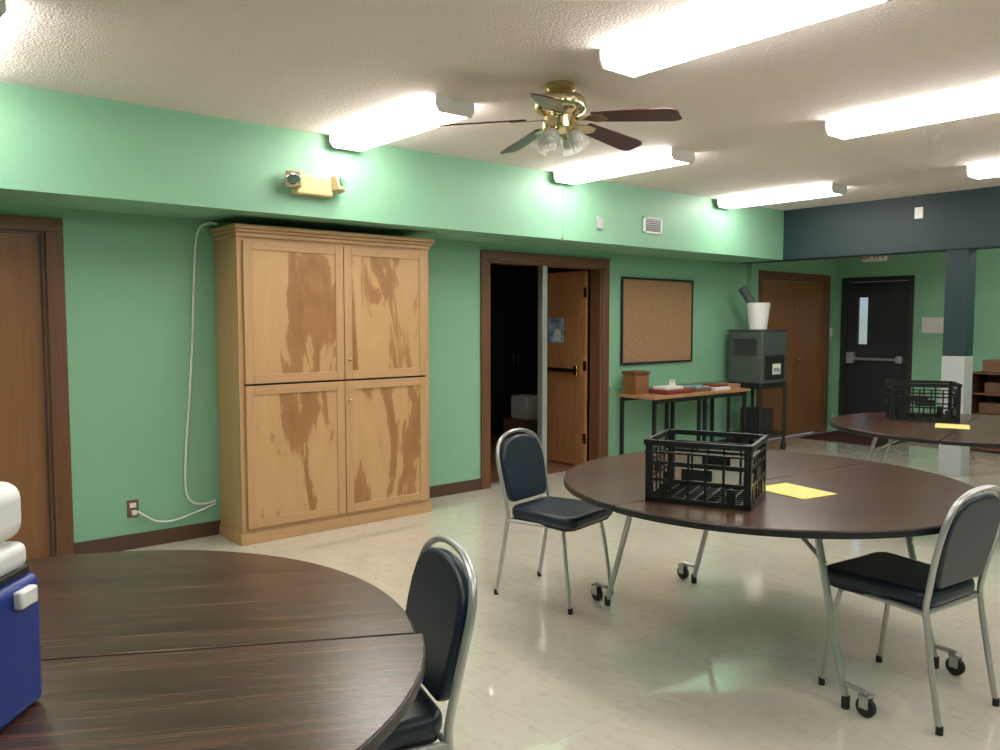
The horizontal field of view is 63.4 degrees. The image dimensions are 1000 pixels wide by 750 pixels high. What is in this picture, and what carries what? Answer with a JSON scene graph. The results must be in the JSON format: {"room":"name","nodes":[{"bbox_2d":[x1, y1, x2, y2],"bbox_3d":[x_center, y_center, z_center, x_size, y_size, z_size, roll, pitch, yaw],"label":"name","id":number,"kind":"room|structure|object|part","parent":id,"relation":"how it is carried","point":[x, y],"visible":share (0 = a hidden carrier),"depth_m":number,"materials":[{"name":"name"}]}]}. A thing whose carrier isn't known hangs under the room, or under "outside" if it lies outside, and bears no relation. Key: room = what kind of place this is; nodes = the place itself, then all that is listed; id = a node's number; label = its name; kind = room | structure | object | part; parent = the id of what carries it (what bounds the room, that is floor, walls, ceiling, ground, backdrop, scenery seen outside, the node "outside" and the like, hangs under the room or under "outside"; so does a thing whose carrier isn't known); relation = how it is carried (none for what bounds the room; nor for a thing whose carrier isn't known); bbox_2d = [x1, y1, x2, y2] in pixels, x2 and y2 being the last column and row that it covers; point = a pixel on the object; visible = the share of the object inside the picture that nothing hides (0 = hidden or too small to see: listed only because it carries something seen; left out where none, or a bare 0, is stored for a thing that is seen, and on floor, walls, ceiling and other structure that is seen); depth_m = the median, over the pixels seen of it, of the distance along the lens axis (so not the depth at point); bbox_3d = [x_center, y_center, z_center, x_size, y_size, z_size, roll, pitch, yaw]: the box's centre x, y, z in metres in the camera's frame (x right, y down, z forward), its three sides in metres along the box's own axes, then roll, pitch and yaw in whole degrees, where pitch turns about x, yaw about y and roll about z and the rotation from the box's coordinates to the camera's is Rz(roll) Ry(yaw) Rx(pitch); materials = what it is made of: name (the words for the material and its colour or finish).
{"room":"event hall","nodes":[
{"label":"event hall","id":0,"kind":"room"},
{"bbox_2d":[0,203,835,542],"bbox_3d":[-0.472,-0.335,7.016,13.540,2.750,0.140,-3,5,-40],"label":"wall","id":1,"kind":"structure","parent":0,"point":[129,277],"depth_m":5.53,"materials":[{"name":"green paint"}]},
{"bbox_2d":[0,234,49,559],"bbox_3d":[-3.167,0.172,4.755,0.860,2.015,0.040,-3,5,-40],"label":"slab","id":2,"kind":"object","parent":1,"relation":"attached to","point":[23,456],"visible":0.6,"depth_m":4.94,"materials":[{"name":"brown wood"}]},
{"bbox_2d":[0,214,62,235],"bbox_3d":[-3.167,-0.891,4.686,1.110,0.105,0.160,-3,5,-40],"label":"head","id":3,"kind":"object","parent":1,"relation":"attached to","point":[18,224],"visible":0.93,"depth_m":4.87},
{"bbox_2d":[38,231,73,556],"bbox_3d":[-3.167,0.164,4.755,1.110,2.050,0.160,-3,5,-40],"label":"door frame","id":4,"kind":"structure","parent":1,"relation":"attached to","point":[51,250],"depth_m":5.01,"materials":[{"name":"brown wood"}]},
{"bbox_2d":[127,499,138,517],"bbox_3d":[-2.417,0.883,5.333,0.072,0.116,0.038,-3,5,-40],"label":"wall outlet","id":5,"kind":"object","parent":1,"relation":"attached to","point":[132,505],"visible":1,"depth_m":5.33,"materials":[{"name":"plastic"}]},
{"bbox_2d":[137,221,217,521],"bbox_3d":[-2.168,-0.022,5.438,0.559,2.039,0.102,-3,5,-40],"label":"extension cord","id":6,"kind":"object","parent":1,"relation":"attached to","point":[209,222],"visible":1,"depth_m":5.53,"materials":[{"name":"white plastic"}]},
{"bbox_2d":[74,438,748,554],"bbox_3d":[-1.218,1.035,6.375,11.460,0.100,0.012,-3,5,-40],"label":"baseboard","id":7,"kind":"structure","parent":1,"relation":"attached to","point":[193,531],"depth_m":5.51,"materials":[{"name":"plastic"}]},
{"bbox_2d":[480,259,609,488],"bbox_3d":[0.424,-0.034,7.781,1.670,2.050,0.160,-3,5,-40],"label":"door frame","id":8,"kind":"structure","parent":1,"relation":"attached to","point":[599,332],"depth_m":7.74,"materials":[{"name":"brown wood"}]},
{"bbox_2d":[480,250,609,269],"bbox_3d":[0.424,-1.089,7.712,1.670,0.105,0.160,-3,5,-40],"label":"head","id":9,"kind":"object","parent":1,"relation":"attached to","point":[502,257],"visible":0.88,"depth_m":7.61},
{"bbox_2d":[537,271,587,464],"bbox_3d":[0.654,-0.076,8.569,0.040,2.010,0.710,-3,5,-40],"label":"slab","id":10,"kind":"object","parent":1,"relation":"attached to","point":[566,392],"visible":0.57,"depth_m":8.47,"materials":[{"name":"brown wood"}]},
{"bbox_2d":[548,318,563,342],"bbox_3d":[0.592,-0.472,8.583,0.004,0.260,0.230,-3,5,-40],"label":"poster","id":11,"kind":"object","parent":10,"relation":"attached to","point":[553,323],"visible":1,"depth_m":8.59,"materials":[{"name":"paper"}]},
{"bbox_2d":[547,367,572,371],"bbox_3d":[0.611,-0.059,8.540,0.035,0.040,0.500,-3,5,-40],"label":"push bar","id":12,"kind":"object","parent":10,"relation":"attached to","point":[548,368],"visible":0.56,"depth_m":8.49,"materials":[{"name":"black metal"}]},
{"bbox_2d":[573,366,579,375],"bbox_3d":[0.788,-0.046,8.344,0.052,0.100,0.050,-3,5,-40],"label":"bar","id":13,"kind":"object","parent":10,"relation":"attached to","point":[576,369],"visible":1,"depth_m":8.33,"materials":[{"name":"gold metal"}]},
{"bbox_2d":[582,287,586,443],"bbox_3d":[0.866,-0.092,8.281,0.006,1.600,0.042,-3,5,-40],"label":"hinges","id":14,"kind":"object","parent":10,"relation":"attached to","point":[585,288],"visible":1,"depth_m":8.28,"materials":[{"name":"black metal"}]},
{"bbox_2d":[620,277,693,364],"bbox_3d":[1.710,-0.583,8.736,1.200,0.910,0.028,-3,5,-40],"label":"bulletin board","id":15,"kind":"object","parent":1,"relation":"attached to","point":[656,317],"visible":1,"depth_m":8.71,"materials":[{"name":"brown"}]},
{"bbox_2d":[747,264,751,328],"bbox_3d":[3.029,-0.676,9.849,0.067,1.340,0.020,-3,5,-40],"label":"conduit","id":16,"kind":"object","parent":1,"relation":"attached to","point":[749,266],"visible":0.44,"depth_m":9.82,"materials":[{"name":"metal"}]},
{"bbox_2d":[762,280,794,438],"bbox_3d":[3.531,-0.196,10.360,0.782,2.015,0.040,-3,5,-40],"label":"leaf","id":17,"kind":"object","parent":1,"relation":"attached to","point":[780,295],"visible":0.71,"depth_m":10.41,"materials":[{"name":"brown wood"}]},
{"bbox_2d":[755,277,830,441],"bbox_3d":[3.813,-0.221,10.636,1.740,2.050,0.160,-3,5,-40],"label":"door frame","id":18,"kind":"structure","parent":1,"relation":"attached to","point":[828,284],"depth_m":11.10,"materials":[{"name":"brown wood"}]},
{"bbox_2d":[759,270,830,282],"bbox_3d":[3.813,-1.276,10.567,1.740,0.105,0.160,-3,5,-40],"label":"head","id":19,"kind":"object","parent":1,"relation":"attached to","point":[767,275],"visible":0.83,"depth_m":10.46},
{"bbox_2d":[792,282,825,434],"bbox_3d":[4.133,-0.229,10.867,0.782,2.015,0.040,-3,5,-40],"label":"leaf","id":20,"kind":"object","parent":1,"relation":"attached to","point":[809,312],"visible":1,"depth_m":10.84,"materials":[{"name":"brown wood"}]},
{"bbox_2d":[0,0,999,210],"bbox_3d":[2.423,-1.525,3.393,13.680,0.100,9.280,-3,5,-40],"label":"ceiling","id":21,"kind":"structure","parent":0,"point":[754,114],"depth_m":4.06,"materials":[{"name":"white paint"}]},
{"bbox_2d":[0,0,5,17],"bbox_3d":[-2.401,-1.438,3.501,0.268,0.087,1.220,-3,5,-40],"label":"fluorescent light fixture","id":22,"kind":"object","parent":21,"relation":"attached to","point":[2,2],"visible":1,"depth_m":3.11,"materials":[{"name":"white plastic"}]},
{"bbox_2d":[0,82,783,262],"bbox_3d":[-1.202,-1.359,5.826,10.980,0.550,0.630,-3,5,-40],"label":"ceiling soffit","id":23,"kind":"structure","parent":21,"relation":"attached to","point":[58,149],"depth_m":5.44,"materials":[{"name":"green paint"}]},
{"bbox_2d":[285,170,345,197],"bbox_3d":[-1.211,-1.254,5.322,0.449,0.146,0.146,-3,5,-40],"label":"emergency light","id":24,"kind":"object","parent":23,"relation":"attached to","point":[301,184],"visible":1,"depth_m":5.31,"materials":[{"name":"beige plastic"}]},
{"bbox_2d":[596,216,602,229],"bbox_3d":[0.883,-1.347,7.167,0.070,0.110,0.023,-3,5,-40],"label":"thermostat","id":25,"kind":"object","parent":23,"relation":"attached to","point":[599,220],"visible":1,"depth_m":7.15,"materials":[{"name":"paint"}]},
{"bbox_2d":[643,216,661,233],"bbox_3d":[1.444,-1.413,7.638,0.260,0.150,0.015,-3,5,-40],"label":"ceiling vent","id":26,"kind":"object","parent":23,"relation":"in","point":[653,225],"visible":1,"depth_m":7.63,"materials":[{"name":"white metal"}]},
{"bbox_2d":[329,95,474,151],"bbox_3d":[-0.641,-1.537,5.010,0.268,0.087,1.220,-3,5,-40],"label":"fluorescent light fixture","id":27,"kind":"object","parent":21,"relation":"attached to","point":[441,110],"visible":1,"depth_m":4.84,"materials":[{"name":"white plastic"}]},
{"bbox_2d":[437,80,682,239],"bbox_3d":[0.345,-1.127,4.320,1.215,0.815,1.256,-3,5,-40],"label":"ceiling fan","id":28,"kind":"object","parent":21,"relation":"hanging from","point":[560,107],"depth_m":4.20,"materials":[{"name":"brown wood"}]},
{"bbox_2d":[553,147,694,184],"bbox_3d":[0.940,-1.625,6.342,0.268,0.087,1.220,-3,5,-40],"label":"fluorescent light fixture","id":29,"kind":"object","parent":21,"relation":"attached to","point":[675,156],"visible":1,"depth_m":6.19,"materials":[{"name":"white plastic"}]},
{"bbox_2d":[599,0,892,77],"bbox_3d":[0.948,-1.427,3.332,0.268,0.087,1.220,-3,5,-40],"label":"fluorescent light fixture","id":30,"kind":"object","parent":21,"relation":"attached to","point":[753,20],"visible":1,"depth_m":3.29,"materials":[{"name":"white plastic"}]},
{"bbox_2d":[717,183,846,208],"bbox_3d":[2.697,-1.722,7.823,0.268,0.087,1.220,-3,5,-40],"label":"fluorescent light fixture","id":31,"kind":"object","parent":21,"relation":"attached to","point":[833,189],"visible":1,"depth_m":7.69,"materials":[{"name":"white plastic"}]},
{"bbox_2d":[741,186,999,263],"bbox_3d":[5.792,-1.387,6.254,0.260,0.550,9.000,-3,5,-40],"label":"ceiling beam","id":32,"kind":"structure","parent":21,"relation":"attached to","point":[970,218],"depth_m":8.18,"materials":[{"name":"blue paint"}]},
{"bbox_2d":[914,207,923,218],"bbox_3d":[4.138,-1.601,7.988,0.023,0.110,0.080,-3,5,-40],"label":"door chime","id":33,"kind":"object","parent":32,"relation":"attached to","point":[919,211],"visible":1,"depth_m":7.98,"materials":[{"name":"white plastic"}]},
{"bbox_2d":[825,89,999,139],"bbox_3d":[2.514,-1.514,4.652,0.268,0.087,1.220,-3,5,-40],"label":"fluorescent light fixture","id":34,"kind":"object","parent":21,"relation":"attached to","point":[986,102],"visible":1,"depth_m":4.67,"materials":[{"name":"white plastic"}]},
{"bbox_2d":[966,162,999,179],"bbox_3d":[4.226,-1.609,6.094,0.268,0.087,1.220,-3,5,-40],"label":"fluorescent light fixture","id":35,"kind":"object","parent":21,"relation":"attached to","point":[977,172],"visible":1,"depth_m":6.42,"materials":[{"name":"white plastic"}]},
{"bbox_2d":[554,330,560,340],"bbox_3d":[0.606,-0.421,8.565,0.002,0.120,0.100,-3,5,-40],"label":"sheet","id":36,"kind":"object","parent":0,"point":[557,333],"depth_m":8.56,"materials":[{"name":"white paper"}]},
{"bbox_2d":[126,418,999,749],"bbox_3d":[1.339,1.235,4.860,13.680,0.100,12.640,-3,5,-40],"label":"floor","id":37,"kind":"structure","parent":0,"point":[731,658],"depth_m":3.89,"materials":[{"name":"beige tile"}]},
{"bbox_2d":[0,550,425,749],"bbox_3d":[-1.074,1.012,1.840,1.808,0.740,1.796,-1,4,-11],"label":"folding table","id":38,"kind":"object","parent":37,"relation":"on","point":[142,649],"visible":0.93,"depth_m":1.85,"materials":[{"name":"brown wood"}]},
{"bbox_2d":[0,481,41,729],"bbox_3d":[-1.067,0.441,1.396,0.334,0.455,0.453,0,4,0],"label":"cooler","id":39,"kind":"object","parent":38,"relation":"on","point":[20,650],"visible":1,"depth_m":1.53,"materials":[{"name":"blue plastic"}]},
{"bbox_3d":[-1.077,0.361,1.379,0.314,0.052,0.410,0,4,0],"label":"lid","id":40,"kind":"part","parent":39,"relation":"part of","materials":[{"name":"white plastic"}]},
{"bbox_2d":[210,223,434,545],"bbox_3d":[-1.247,0.038,5.987,1.600,2.140,0.435,-3,5,-40],"label":"storage cabinet","id":41,"kind":"object","parent":37,"relation":"on","point":[322,336],"visible":1,"depth_m":5.72,"materials":[{"name":"brown wood"}]},
{"bbox_3d":[-1.414,-0.429,5.587,0.616,0.830,0.010,-3,5,-40],"label":"door panel","id":42,"kind":"part","parent":41,"relation":"part of","materials":[{"name":"brown wood"}]},
{"bbox_3d":[-1.414,0.543,5.651,0.616,0.843,0.010,-3,5,-40],"label":"door panel","id":43,"kind":"part","parent":41,"relation":"part of","materials":[{"name":"brown wood"}]},
{"bbox_3d":[-1.249,-0.989,5.922,1.600,0.080,0.430,-3,5,-40],"label":"crown","id":44,"kind":"part","parent":41,"relation":"part of","materials":[{"name":"brown wood"}]},
{"bbox_3d":[-0.854,-0.460,6.059,0.590,0.830,0.010,-3,5,-40],"label":"door panel","id":45,"kind":"part","parent":41,"relation":"part of","materials":[{"name":"brown wood"}]},
{"bbox_3d":[-0.854,0.512,6.123,0.590,0.843,0.010,-3,5,-40],"label":"door panel","id":46,"kind":"part","parent":41,"relation":"part of","materials":[{"name":"brown wood"}]},
{"bbox_2d":[376,535,477,749],"bbox_3d":[-0.366,0.913,2.165,0.542,0.900,0.444,-2,4,-25],"label":"banquet chair","id":47,"kind":"object","parent":37,"relation":"on","point":[441,606],"visible":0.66,"depth_m":2.10,"materials":[{"name":"leather"}]},
{"bbox_2d":[376,686,441,749],"bbox_3d":[-0.410,0.894,2.143,0.445,0.065,0.444,-2,4,-25],"label":"seat cushion","id":48,"kind":"object","parent":47,"relation":"on","point":[421,726],"depth_m":2.04,"materials":[{"name":"black leather"}]},
{"bbox_3d":[-0.405,0.929,2.147,0.415,0.015,0.410,-2,4,-25],"label":"seat","id":49,"kind":"part","parent":47,"relation":"part of","materials":[{"name":"black leather"}]},
{"bbox_3d":[-0.178,0.666,2.237,0.111,0.354,0.376,-2,4,-25],"label":"backrest","id":50,"kind":"part","parent":47,"relation":"part of","materials":[{"name":"black leather"}]},
{"bbox_2d":[490,292,537,431],"bbox_3d":[0.053,-0.197,11.418,1.200,1.900,0.540,-3,5,-40],"label":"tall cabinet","id":51,"kind":"object","parent":37,"relation":"on","point":[514,316],"visible":0.33,"depth_m":11.17,"materials":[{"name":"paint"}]},
{"bbox_2d":[503,394,536,441],"bbox_3d":[0.321,0.553,9.752,0.400,0.620,0.400,-3,5,-40],"label":"storage box","id":52,"kind":"object","parent":37,"relation":"on","point":[523,406],"visible":0.61,"depth_m":9.62,"materials":[{"name":"plastic"}]},
{"bbox_2d":[511,394,536,419],"bbox_3d":[0.321,0.384,9.741,0.260,0.280,0.300,-3,5,-40],"label":"tub","id":53,"kind":"object","parent":52,"relation":"in","point":[523,406],"depth_m":9.62,"materials":[{"name":"white plastic"}]},
{"bbox_2d":[490,264,589,417],"bbox_3d":[0.026,-0.562,9.718,6.000,2.850,3.360,-3,5,-40],"label":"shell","id":54,"kind":"object","parent":37,"relation":"on","point":[503,278],"visible":0.02,"depth_m":11.99,"materials":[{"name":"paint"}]},
{"bbox_2d":[494,428,613,614],"bbox_3d":[0.293,0.763,4.450,0.542,0.900,0.444,3,5,38],"label":"banquet chair","id":55,"kind":"object","parent":37,"relation":"on","point":[520,459],"visible":0.96,"depth_m":4.44,"materials":[{"name":"leather"}]},
{"bbox_3d":[0.130,0.514,4.563,0.111,0.354,0.376,3,5,38],"label":"backrest","id":56,"kind":"part","parent":55,"relation":"part of","materials":[{"name":"black leather"}]},
{"bbox_3d":[0.327,0.780,4.424,0.415,0.015,0.410,3,5,38],"label":"seat","id":57,"kind":"part","parent":55,"relation":"part of","materials":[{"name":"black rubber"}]},
{"bbox_2d":[512,496,612,529],"bbox_3d":[0.331,0.745,4.419,0.445,0.065,0.444,3,5,38],"label":"seat cushion","id":58,"kind":"object","parent":55,"relation":"on","point":[549,512],"depth_m":4.31,"materials":[{"name":"black leather"}]},
{"bbox_2d":[616,388,749,454],"bbox_3d":[1.986,0.552,8.669,1.650,0.765,0.500,-3,5,-40],"label":"side table","id":59,"kind":"object","parent":37,"relation":"on","point":[656,399],"visible":0.49,"depth_m":8.46,"materials":[{"name":"black metal"}]},
{"bbox_2d":[622,370,649,394],"bbox_3d":[1.393,0.075,8.293,0.220,0.235,0.200,-3,5,-40],"label":"wooden box","id":60,"kind":"object","parent":59,"relation":"on","point":[635,382],"visible":1,"depth_m":8.22,"materials":[{"name":"brown wood"}]},
{"bbox_3d":[1.393,-0.025,8.286,0.220,0.035,0.200,-3,5,-40],"label":"lid","id":61,"kind":"part","parent":60,"relation":"part of","materials":[{"name":"brown wood"}]},
{"bbox_2d":[649,379,739,394],"bbox_3d":[2.086,0.107,8.692,1.330,0.120,0.351,-3,5,-40],"label":"supplies","id":62,"kind":"object","parent":59,"relation":"on","point":[671,388],"visible":1,"depth_m":8.49,"materials":[{"name":"paper"}]},
{"bbox_2d":[653,385,683,389],"bbox_3d":[1.738,0.129,8.353,0.280,0.030,0.180,-3,5,-40],"label":"tray","id":63,"kind":"object","parent":62,"relation":"on","point":[664,387],"depth_m":8.29,"materials":[{"name":"plastic"}]},
{"bbox_2d":[649,388,691,394],"bbox_3d":[1.753,0.166,8.368,0.400,0.045,0.280,-3,5,-40],"label":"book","id":64,"kind":"object","parent":62,"relation":"on","point":[662,391],"depth_m":8.25,"materials":[{"name":"red paper"}]},
{"bbox_2d":[684,385,708,387],"bbox_3d":[2.092,0.123,8.639,0.210,0.015,0.180,-3,5,-40],"label":"book","id":65,"kind":"object","parent":62,"relation":"on","point":[688,386],"depth_m":8.59,"materials":[{"name":"blue paper"}]},
{"bbox_2d":[684,387,710,391],"bbox_3d":[2.074,0.150,8.639,0.280,0.040,0.240,-3,5,-40],"label":"book","id":66,"kind":"object","parent":62,"relation":"on","point":[694,389],"depth_m":8.53,"materials":[{"name":"cardboard"}]},
{"bbox_2d":[702,383,727,386],"bbox_3d":[2.346,0.111,8.826,0.220,0.025,0.180,-3,5,-40],"label":"book","id":67,"kind":"object","parent":62,"relation":"on","point":[710,384],"depth_m":8.76,"materials":[{"name":"paper"}]},
{"bbox_2d":[711,386,729,390],"bbox_3d":[2.338,0.141,8.822,0.280,0.035,0.220,-3,5,-40],"label":"book","id":68,"kind":"object","parent":62,"relation":"on","point":[713,388],"depth_m":8.71,"materials":[{"name":"paper"}]},
{"bbox_2d":[721,382,739,388],"bbox_3d":[2.526,0.119,9.032,0.220,0.050,0.220,-3,5,-40],"label":"book","id":69,"kind":"object","parent":62,"relation":"on","point":[732,385],"depth_m":8.97,"materials":[{"name":"brown paper"}]},
{"bbox_2d":[726,329,788,449],"bbox_3d":[3.007,0.173,9.475,0.590,1.414,0.470,-3,5,-40],"label":"machine","id":70,"kind":"object","parent":37,"relation":"on","point":[756,357],"visible":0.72,"depth_m":9.32,"materials":[{"name":"black metal"}]},
{"bbox_2d":[738,285,770,328],"bbox_3d":[2.941,-0.779,9.312,0.320,0.508,0.311,-3,5,-40],"label":"plastic bucket","id":71,"kind":"object","parent":70,"relation":"on","point":[758,313],"visible":0.97,"depth_m":9.24,"materials":[{"name":"white plastic"}]},
{"bbox_3d":[3.005,0.526,9.477,0.270,0.290,0.270,-3,5,-40],"label":"drip tank","id":72,"kind":"part","parent":70,"relation":"part of","materials":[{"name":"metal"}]},
{"bbox_3d":[3.007,-0.525,9.429,0.540,0.015,0.470,-3,5,-40],"label":"lid","id":73,"kind":"part","parent":70,"relation":"part of","materials":[{"name":"grey metal"}]},
{"bbox_3d":[3.153,-0.087,9.284,0.400,0.280,0.005,-3,5,-40],"label":"panel","id":74,"kind":"part","parent":70,"relation":"part of","materials":[{"name":"black metal"}]},
{"bbox_2d":[564,449,974,717],"bbox_3d":[1.244,0.874,3.865,1.872,0.750,1.880,-3,5,-34],"label":"folding table","id":75,"kind":"object","parent":37,"relation":"on","point":[871,500],"visible":0.83,"depth_m":3.43,"materials":[{"name":"brown wood"}]},
{"bbox_3d":[1.003,0.853,4.222,1.100,0.694,0.782,-3,5,-34],"label":"leg frame","id":76,"kind":"part","parent":75,"relation":"part of","materials":[{"name":"paint"}]},
{"bbox_2d":[644,429,768,510],"bbox_3d":[0.885,0.394,3.457,0.442,0.260,0.382,2,4,27],"label":"crate","id":77,"kind":"object","parent":75,"relation":"on","point":[745,497],"visible":1,"depth_m":3.36,"materials":[{"name":"black plastic"}]},
{"bbox_2d":[755,483,835,499],"bbox_3d":[1.307,0.514,3.593,0.220,0.001,0.280,-2,4,-30],"label":"flyer","id":78,"kind":"object","parent":75,"relation":"on","point":[787,489],"visible":0.86,"depth_m":3.58,"materials":[{"name":"paper"}]},
{"bbox_3d":[1.473,0.898,3.527,1.100,0.694,0.737,-3,5,-34],"label":"leg frame","id":79,"kind":"part","parent":75,"relation":"part of","materials":[{"name":"paint"}]},
{"bbox_2d":[800,431,907,446],"bbox_3d":[4.596,0.815,10.403,0.950,0.012,1.050,-3,5,-40],"label":"door mat","id":80,"kind":"object","parent":37,"relation":"on","point":[833,436],"visible":0.64,"depth_m":10.35,"materials":[{"name":"black rubber"}]},
{"bbox_2d":[818,485,999,735],"bbox_3d":[1.642,0.843,3.229,0.444,0.900,0.542,-2,4,-33],"label":"banquet chair","id":81,"kind":"object","parent":37,"relation":"on","point":[970,529],"visible":0.98,"depth_m":3.08,"materials":[{"name":"leather"}]},
{"bbox_3d":[1.618,0.856,3.266,0.410,0.015,0.415,-2,4,-33],"label":"seat","id":82,"kind":"part","parent":81,"relation":"part of","materials":[{"name":"black leather"}]},
{"bbox_2d":[827,552,974,606],"bbox_3d":[1.616,0.821,3.268,0.444,0.065,0.445,-2,4,-33],"label":"seat cushion","id":83,"kind":"object","parent":81,"relation":"on","point":[892,579],"depth_m":3.17,"materials":[{"name":"black leather"}]},
{"bbox_3d":[1.756,0.613,3.040,0.376,0.354,0.111,-2,4,-33],"label":"backrest","id":84,"kind":"part","parent":81,"relation":"part of","materials":[{"name":"black leather"}]},
{"bbox_2d":[829,412,999,462],"bbox_3d":[3.396,0.742,5.959,1.816,0.740,1.808,3,5,38],"label":"folding table","id":85,"kind":"object","parent":37,"relation":"on","point":[984,431],"visible":0.64,"depth_m":5.78,"materials":[{"name":"brown wood"}]},
{"bbox_3d":[3.056,0.727,6.223,0.782,0.684,1.100,3,5,38],"label":"leg frame","id":86,"kind":"part","parent":85,"relation":"part of","materials":[{"name":"paint"}]},
{"bbox_2d":[885,380,962,421],"bbox_3d":[3.316,0.198,6.361,0.492,0.290,0.372,1,4,20],"label":"crate","id":87,"kind":"object","parent":85,"relation":"on","point":[892,411],"visible":1,"depth_m":6.26,"materials":[{"name":"black plastic"}]},
{"bbox_2d":[935,423,969,428],"bbox_3d":[3.297,0.373,5.897,0.220,0.001,0.280,2,4,30],"label":"flyer","id":88,"kind":"object","parent":85,"relation":"on","point":[937,425],"visible":1,"depth_m":5.88,"materials":[{"name":"paper"}]},
{"bbox_2d":[938,356,972,476],"bbox_3d":[4.470,0.397,7.940,0.210,1.170,0.210,-3,5,-40],"label":"column","id":89,"kind":"structure","parent":37,"relation":"on","point":[952,460],"depth_m":7.87,"materials":[{"name":"white paint"}]},
{"bbox_2d":[942,248,976,355],"bbox_3d":[4.470,-0.701,7.868,0.200,1.030,0.200,-3,5,-40],"label":"column","id":90,"kind":"structure","parent":89,"relation":"on","point":[960,272],"depth_m":7.80,"materials":[{"name":"blue paint"}]},
{"bbox_2d":[970,359,999,451],"bbox_3d":[6.022,0.370,9.187,0.500,1.060,1.100,-3,5,-40],"label":"cubby shelf","id":91,"kind":"object","parent":37,"relation":"on","point":[985,383],"visible":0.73,"depth_m":9.39,"materials":[{"name":"brown wood"}]},
{"bbox_2d":[831,248,999,429],"bbox_3d":[7.595,-0.389,7.845,0.140,2.750,9.000,-3,5,-40],"label":"wall","id":92,"kind":"structure","parent":0,"point":[928,269],"depth_m":10.26,"materials":[{"name":"green paint"}]},
{"bbox_2d":[861,255,887,261],"bbox_3d":[4.972,-1.605,10.720,0.065,0.200,0.335,-3,5,-40],"label":"exit sign","id":93,"kind":"object","parent":92,"relation":"attached to","point":[885,257],"visible":0.3,"depth_m":10.70,"materials":[{"name":"white plastic"}]},
{"bbox_2d":[838,275,914,430],"bbox_3d":[5.058,-0.260,10.848,0.160,2.100,0.960,-3,5,-40],"label":"frame","id":94,"kind":"object","parent":92,"relation":"attached to","point":[911,278],"visible":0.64,"depth_m":10.92,"materials":[{"name":"metal"}]},
{"bbox_2d":[845,281,908,414],"bbox_3d":[5.051,-0.232,10.844,0.040,2.025,0.816,-3,5,-40],"label":"slab","id":95,"kind":"object","parent":92,"relation":"attached to","point":[865,392],"visible":0.73,"depth_m":10.82,"materials":[{"name":"metal"}]},
{"bbox_2d":[846,352,854,362],"bbox_3d":[4.792,-0.239,11.057,0.080,0.150,0.100,-3,5,-40],"label":"case","id":96,"kind":"object","parent":95,"relation":"attached to","point":[849,355],"visible":1,"depth_m":11.02,"materials":[{"name":"metal"}]},
{"bbox_2d":[858,297,867,343],"bbox_3d":[4.925,-0.733,10.960,0.006,0.630,0.130,-3,5,-40],"label":"glass","id":97,"kind":"object","parent":95,"relation":"attached to","point":[863,302],"visible":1,"depth_m":10.96,"materials":[{"name":"white"}]},
{"bbox_2d":[853,357,895,360],"bbox_3d":[4.991,-0.210,10.808,0.040,0.035,0.620,-3,5,-40],"label":"push bar","id":98,"kind":"object","parent":95,"relation":"attached to","point":[854,358],"visible":1,"depth_m":10.77,"materials":[{"name":"paint"}]},
{"bbox_2d":[863,285,886,289],"bbox_3d":[4.997,-1.162,10.777,0.050,0.050,0.300,-3,5,-40],"label":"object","id":99,"kind":"structure","parent":95,"relation":"attached to","point":[884,286],"depth_m":10.76,"materials":[{"name":"metal"}]},
{"bbox_2d":[895,356,902,363],"bbox_3d":[5.215,-0.196,10.566,0.070,0.090,0.080,-3,5,-40],"label":"bar","id":100,"kind":"object","parent":95,"relation":"attached to","point":[899,359],"visible":1,"depth_m":10.54,"materials":[{"name":"metal"}]},
{"bbox_2d":[922,317,943,332],"bbox_3d":[5.473,-0.630,10.230,0.012,0.200,0.260,-3,5,-40],"label":"notice","id":101,"kind":"object","parent":92,"relation":"attached to","point":[929,324],"visible":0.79,"depth_m":10.22,"materials":[{"name":"paper"}]}
]}

